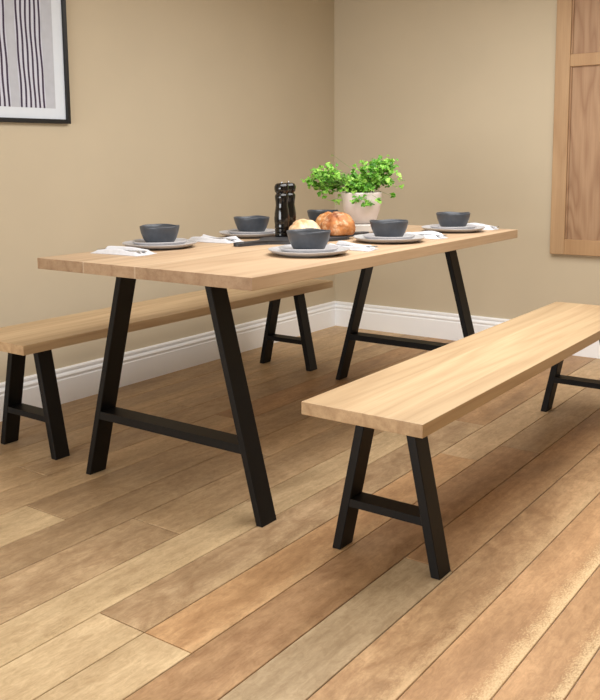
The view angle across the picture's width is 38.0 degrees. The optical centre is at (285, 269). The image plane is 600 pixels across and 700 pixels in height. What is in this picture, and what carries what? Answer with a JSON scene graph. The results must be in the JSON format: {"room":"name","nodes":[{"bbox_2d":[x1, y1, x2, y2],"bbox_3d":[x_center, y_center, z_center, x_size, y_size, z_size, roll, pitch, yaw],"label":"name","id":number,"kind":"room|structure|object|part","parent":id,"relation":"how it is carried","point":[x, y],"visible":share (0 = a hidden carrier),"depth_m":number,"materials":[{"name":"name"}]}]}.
{"room":"dining room","nodes":[
{"label":"dining room","id":0,"kind":"room"},
{"bbox_2d":[0,0,334,382],"bbox_3d":[-1.560,-0.537,3.061,0.120,2.650,6.377,5,9,36],"label":"wall","id":1,"kind":"structure","parent":0,"point":[188,114],"depth_m":4.24,"materials":[{"name":"paint"}]},
{"bbox_2d":[0,0,70,123],"bbox_3d":[-1.163,-1.035,3.428,0.022,0.900,0.740,5,9,36],"label":"framed picture","id":2,"kind":"object","parent":1,"relation":"attached to","point":[34,64],"visible":1,"depth_m":3.61,"materials":[{"name":"paper"}]},
{"bbox_2d":[0,0,55,108],"bbox_3d":[-1.163,-1.035,3.429,0.001,0.774,0.598,5,9,36],"label":"print","id":3,"kind":"object","parent":2,"relation":"attached to","point":[27,27],"depth_m":3.59,"materials":[{"name":"paper"}]},
{"bbox_2d":[0,301,335,421],"bbox_3d":[-1.530,0.611,3.115,0.020,0.157,6.257,5,9,36],"label":"baseboard","id":4,"kind":"structure","parent":1,"relation":"attached to","point":[81,380],"depth_m":4.34,"materials":[{"name":"white paint"}]},
{"bbox_2d":[0,326,599,699],"bbox_3d":[0.479,0.906,1.666,5.003,0.100,6.257,5,9,36],"label":"floor","id":5,"kind":"structure","parent":0,"point":[151,574],"depth_m":2.35,"materials":[{"name":"brown wood"}]},
{"bbox_2d":[0,279,332,459],"bbox_3d":[-0.464,0.367,3.849,0.349,0.441,1.914,5,9,36],"label":"bench","id":6,"kind":"object","parent":5,"relation":"on","point":[37,338],"visible":0.9,"depth_m":3.32,"materials":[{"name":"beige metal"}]},
{"bbox_3d":[-1.023,0.461,3.277,0.110,0.407,0.064,5,9,36],"label":"leg","id":7,"kind":"part","parent":6,"relation":"part of","materials":[{"name":"black metal"}]},
{"bbox_3d":[-0.849,0.475,3.150,0.110,0.407,0.064,5,9,36],"label":"leg","id":8,"kind":"part","parent":6,"relation":"part of","materials":[{"name":"black metal"}]},
{"bbox_3d":[-0.465,0.166,3.824,0.349,0.034,1.914,5,9,36],"label":"seat","id":9,"kind":"part","parent":6,"relation":"part of","materials":[{"name":"brown wood"}]},
{"bbox_3d":[-0.078,0.293,4.553,0.110,0.407,0.064,5,9,36],"label":"leg","id":10,"kind":"part","parent":6,"relation":"part of","materials":[{"name":"black metal"}]},
{"bbox_3d":[0.096,0.308,4.426,0.110,0.407,0.064,5,9,36],"label":"leg","id":11,"kind":"part","parent":6,"relation":"part of","materials":[{"name":"black metal"}]},
{"bbox_2d":[37,225,517,526],"bbox_3d":[0.103,0.268,3.363,0.891,0.750,1.860,5,9,36],"label":"dining table","id":12,"kind":"object","parent":5,"relation":"on","point":[218,267],"visible":0.76,"depth_m":2.77,"materials":[{"name":"brown wood"}]},
{"bbox_3d":[-0.582,0.349,2.904,0.211,0.715,0.071,5,9,36],"label":"leg","id":13,"kind":"part","parent":12,"relation":"part of","materials":[{"name":"black metal"}]},
{"bbox_2d":[92,246,156,256],"bbox_3d":[-0.548,-0.063,2.942,0.226,0.022,0.103,4,9,33],"label":"napkin","id":14,"kind":"object","parent":12,"relation":"on","point":[113,250],"visible":0.93,"depth_m":2.92,"materials":[{"name":"white fabric"}]},
{"bbox_2d":[122,239,197,249],"bbox_3d":[-0.454,-0.088,3.144,0.270,0.021,0.270,5,9,36],"label":"dinner plate","id":15,"kind":"object","parent":12,"relation":"on","point":[189,242],"visible":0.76,"depth_m":3.04,"materials":[{"name":"ceramic"}]},
{"bbox_2d":[132,238,187,245],"bbox_3d":[-0.454,-0.094,3.143,0.200,0.021,0.200,-3,8,-21],"label":"plate","id":16,"kind":"object","parent":15,"relation":"on","point":[178,241],"visible":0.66,"depth_m":3.08,"materials":[{"name":"grey ceramic"}]},
{"bbox_2d":[139,224,178,242],"bbox_3d":[-0.456,-0.125,3.140,0.143,0.070,0.148,1,7,12],"label":"bowl","id":17,"kind":"object","parent":16,"relation":"on","point":[151,233],"visible":0.87,"depth_m":3.09,"materials":[{"name":"ceramic"}]},
{"bbox_2d":[189,234,243,243],"bbox_3d":[-0.278,-0.117,3.357,0.226,0.022,0.110,5,9,39],"label":"napkin","id":18,"kind":"object","parent":12,"relation":"on","point":[204,238],"visible":0.88,"depth_m":3.32,"materials":[{"name":"white fabric"}]},
{"bbox_3d":[-0.136,0.386,2.578,0.211,0.715,0.071,5,9,36],"label":"leg","id":19,"kind":"part","parent":12,"relation":"part of","materials":[{"name":"black metal"}]},
{"bbox_2d":[219,230,274,237],"bbox_3d":[-0.139,-0.144,3.569,0.270,0.021,0.270,-6,9,-38],"label":"dinner plate","id":20,"kind":"object","parent":12,"relation":"on","point":[224,232],"visible":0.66,"depth_m":3.46,"materials":[{"name":"ceramic"}]},
{"bbox_2d":[227,228,274,233],"bbox_3d":[-0.140,-0.150,3.568,0.200,0.021,0.200,-1,7,-5],"label":"plate","id":21,"kind":"object","parent":20,"relation":"on","point":[232,231],"visible":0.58,"depth_m":3.50,"materials":[{"name":"grey ceramic"}]},
{"bbox_2d":[234,215,269,231],"bbox_3d":[-0.140,-0.180,3.564,0.148,0.070,0.143,3,8,27],"label":"bowl","id":22,"kind":"object","parent":21,"relation":"on","point":[256,223],"visible":0.84,"depth_m":3.51,"materials":[{"name":"ceramic"}]},
{"bbox_2d":[233,231,368,246],"bbox_3d":[0.075,-0.118,3.371,0.696,0.014,0.210,-7,10,-41],"label":"serving board","id":23,"kind":"object","parent":12,"relation":"on","point":[273,240],"visible":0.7,"depth_m":3.22,"materials":[{"name":"wood"}]},
{"bbox_2d":[274,182,289,236],"bbox_3d":[-0.016,-0.232,3.380,0.059,0.212,0.059,-6,9,-35],"label":"pepper mill","id":24,"kind":"object","parent":23,"relation":"on","point":[281,217],"visible":0.96,"depth_m":3.36,"materials":[{"name":"wood"}]},
{"bbox_2d":[287,181,295,226],"bbox_3d":[0.011,-0.240,3.438,0.059,0.212,0.059,-6,9,-35],"label":"pepper mill","id":25,"kind":"object","parent":23,"relation":"on","point":[292,187],"visible":0.35,"depth_m":3.41,"materials":[{"name":"wood"}]},
{"bbox_2d":[289,219,320,229],"bbox_3d":[0.072,-0.158,3.354,0.138,0.070,0.128,-7,10,-42],"label":"bread roll","id":26,"kind":"object","parent":23,"relation":"on","point":[301,223],"visible":0.45,"depth_m":3.31,"materials":[{"name":"beige food"}]},
{"bbox_2d":[315,211,330,226],"bbox_3d":[0.172,-0.192,3.559,0.110,0.085,0.104,-2,7,-9],"label":"bread roll","id":27,"kind":"object","parent":23,"relation":"on","point":[320,217],"visible":0.16,"depth_m":3.53,"materials":[{"name":"orange food"}]},
{"bbox_2d":[320,211,355,235],"bbox_3d":[0.203,-0.179,3.422,0.142,0.093,0.134,2,8,19],"label":"bread roll","id":28,"kind":"object","parent":23,"relation":"on","point":[339,223],"visible":0.89,"depth_m":3.38,"materials":[{"name":"brown food"}]},
{"bbox_2d":[268,246,349,257],"bbox_3d":[0.076,-0.058,2.870,0.270,0.021,0.270,-1,7,-7],"label":"dinner plate","id":29,"kind":"object","parent":12,"relation":"on","point":[341,249],"visible":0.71,"depth_m":2.77,"materials":[{"name":"ceramic"}]},
{"bbox_2d":[279,244,338,252],"bbox_3d":[0.076,-0.064,2.870,0.200,0.021,0.200,3,8,25],"label":"plate","id":30,"kind":"object","parent":29,"relation":"on","point":[329,247],"visible":0.71,"depth_m":2.80,"materials":[{"name":"white ceramic"}]},
{"bbox_2d":[287,228,330,248],"bbox_3d":[0.076,-0.095,2.866,0.143,0.070,0.148,-5,8,-31],"label":"bowl","id":31,"kind":"object","parent":30,"relation":"on","point":[305,238],"visible":0.87,"depth_m":2.81,"materials":[{"name":"ceramic"}]},
{"bbox_2d":[329,241,376,251],"bbox_3d":[0.228,-0.082,3.030,0.196,0.024,0.089,5,9,38],"label":"napkin","id":32,"kind":"object","parent":12,"relation":"on","point":[357,247],"visible":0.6,"depth_m":2.98,"materials":[{"name":"white fabric"}]},
{"bbox_3d":[0.343,0.185,4.153,0.211,0.715,0.071,5,9,36],"label":"leg","id":33,"kind":"part","parent":12,"relation":"part of","materials":[{"name":"black metal"}]},
{"bbox_2d":[355,224,372,232],"bbox_3d":[0.325,-0.180,3.760,0.192,0.036,0.192,5,9,36],"label":"plant stand","id":34,"kind":"object","parent":12,"relation":"on","point":[359,227],"visible":0.2,"depth_m":3.67,"materials":[{"name":"beige ceramic"}]},
{"bbox_2d":[301,155,404,223],"bbox_3d":[0.286,-0.343,3.725,0.443,0.296,0.223,0,7,5],"label":"potted herb","id":35,"kind":"object","parent":34,"relation":"on","point":[360,201],"visible":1,"depth_m":3.69,"materials":[{"name":"plant"}]},
{"bbox_2d":[341,191,381,223],"bbox_3d":[0.325,-0.264,3.749,0.177,0.134,0.177,5,9,36],"label":"pot","id":36,"kind":"object","parent":35,"relation":"attached to","point":[366,208],"depth_m":3.68,"materials":[{"name":"beige ceramic"}]},
{"bbox_2d":[353,234,424,243],"bbox_3d":[0.389,-0.114,3.294,0.270,0.021,0.270,1,7,8],"label":"dinner plate","id":37,"kind":"object","parent":12,"relation":"on","point":[360,237],"visible":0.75,"depth_m":3.20,"materials":[{"name":"ceramic"}]},
{"bbox_2d":[363,233,415,238],"bbox_3d":[0.389,-0.120,3.293,0.200,0.021,0.200,6,9,41],"label":"plate","id":38,"kind":"object","parent":37,"relation":"on","point":[369,235],"visible":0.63,"depth_m":3.23,"materials":[{"name":"grey ceramic"}]},
{"bbox_2d":[370,219,407,236],"bbox_3d":[0.389,-0.150,3.290,0.148,0.070,0.143,-3,7,-16],"label":"bowl","id":39,"kind":"object","parent":38,"relation":"on","point":[387,227],"visible":0.85,"depth_m":3.24,"materials":[{"name":"ceramic"}]},
{"bbox_2d":[406,231,447,239],"bbox_3d":[0.547,-0.138,3.456,0.194,0.026,0.110,5,9,38],"label":"napkin","id":40,"kind":"object","parent":12,"relation":"on","point":[434,233],"visible":0.57,"depth_m":3.42,"materials":[{"name":"white fabric"}]},
{"bbox_2d":[421,225,484,232],"bbox_3d":[0.716,-0.172,3.734,0.270,0.021,0.270,3,8,24],"label":"dinner plate","id":41,"kind":"object","parent":12,"relation":"on","point":[426,227],"visible":0.7,"depth_m":3.64,"materials":[{"name":"ceramic"}]},
{"bbox_2d":[430,224,476,228],"bbox_3d":[0.716,-0.178,3.734,0.200,0.021,0.200,-5,9,-33],"label":"plate","id":42,"kind":"object","parent":41,"relation":"on","point":[437,226],"visible":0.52,"depth_m":3.67,"materials":[{"name":"grey ceramic"}]},
{"bbox_2d":[436,212,469,226],"bbox_3d":[0.714,-0.208,3.730,0.143,0.070,0.148,-1,7,-1],"label":"bowl","id":43,"kind":"object","parent":42,"relation":"on","point":[445,219],"visible":0.85,"depth_m":3.68,"materials":[{"name":"ceramic"}]},
{"bbox_3d":[0.789,0.222,3.827,0.211,0.715,0.071,5,9,36],"label":"leg","id":44,"kind":"part","parent":12,"relation":"part of","materials":[{"name":"black metal"}]},
{"bbox_2d":[467,223,498,229],"bbox_3d":[0.840,-0.190,3.852,0.194,0.025,0.092,4,9,34],"label":"napkin","id":45,"kind":"object","parent":12,"relation":"on","point":[487,227],"visible":0.36,"depth_m":3.81,"materials":[{"name":"white fabric"}]},
{"bbox_3d":[0.169,-0.199,3.985,0.270,0.021,0.270,-3,8,-22],"label":"dinner plate","id":46,"kind":"object","parent":12,"relation":"on","visible":0},
{"bbox_3d":[0.169,-0.205,3.985,0.200,0.021,0.200,1,7,10],"label":"plate","id":47,"kind":"object","parent":46,"relation":"on","visible":0},
{"bbox_2d":[307,209,337,221],"bbox_3d":[0.169,-0.235,3.980,0.143,0.070,0.148,6,10,42],"label":"bowl","id":48,"kind":"object","parent":47,"relation":"on","point":[312,214],"visible":0.34,"depth_m":3.93,"materials":[{"name":"ceramic"}]},
{"bbox_2d":[301,302,599,579],"bbox_3d":[0.748,0.472,2.939,0.349,0.441,1.914,5,9,36],"label":"bench","id":49,"kind":"object","parent":5,"relation":"on","point":[416,397],"visible":1,"depth_m":2.38,"materials":[{"name":"brown wood"}]},
{"bbox_3d":[0.189,0.565,2.367,0.110,0.407,0.064,5,9,36],"label":"leg","id":50,"kind":"part","parent":49,"relation":"part of","materials":[{"name":"black metal"}]},
{"bbox_3d":[0.363,0.580,2.240,0.110,0.407,0.064,5,9,36],"label":"leg","id":51,"kind":"part","parent":49,"relation":"part of","materials":[{"name":"black metal"}]},
{"bbox_3d":[0.746,0.270,2.914,0.349,0.034,1.914,5,9,36],"label":"seat","id":52,"kind":"part","parent":49,"relation":"part of","materials":[{"name":"brown wood"}]},
{"bbox_3d":[1.134,0.398,3.643,0.110,0.407,0.064,5,9,36],"label":"leg","id":53,"kind":"part","parent":49,"relation":"part of","materials":[{"name":"black metal"}]},
{"bbox_2d":[334,0,599,318],"bbox_3d":[2.356,-0.694,4.055,5.003,2.650,0.120,5,9,36],"label":"wall","id":54,"kind":"structure","parent":0,"point":[460,93],"depth_m":4.98,"materials":[{"name":"paint"}]},
{"bbox_2d":[335,301,599,358],"bbox_3d":[2.324,0.451,4.142,5.003,0.157,0.020,5,9,36],"label":"baseboard","id":55,"kind":"structure","parent":54,"relation":"attached to","point":[433,324],"depth_m":5.25,"materials":[{"name":"white paint"}]},
{"bbox_2d":[550,0,599,256],"bbox_3d":[1.676,-0.932,4.433,0.620,1.750,0.030,5,9,36],"label":"wooden shutter","id":56,"kind":"object","parent":54,"relation":"attached to","point":[575,193],"visible":1,"depth_m":4.57,"materials":[{"name":"brown wood"}]},
{"bbox_3d":[1.683,-0.104,4.537,0.464,0.082,0.028,5,9,36],"label":"rail","id":57,"kind":"part","parent":56,"relation":"part of","materials":[{"name":"brown wood"}]},
{"bbox_3d":[1.681,-0.593,4.478,0.464,0.903,0.024,5,9,36],"label":"panel","id":58,"kind":"part","parent":56,"relation":"part of","materials":[{"name":"brown wood"}]},
{"bbox_3d":[1.675,-1.072,4.416,0.464,0.063,0.028,5,9,36],"label":"rail","id":59,"kind":"part","parent":56,"relation":"part of","materials":[{"name":"brown wood"}]},
{"bbox_3d":[1.674,-1.413,4.375,0.464,0.622,0.024,5,9,36],"label":"panel","id":60,"kind":"part","parent":56,"relation":"part of","materials":[{"name":"brown wood"}]}
]}

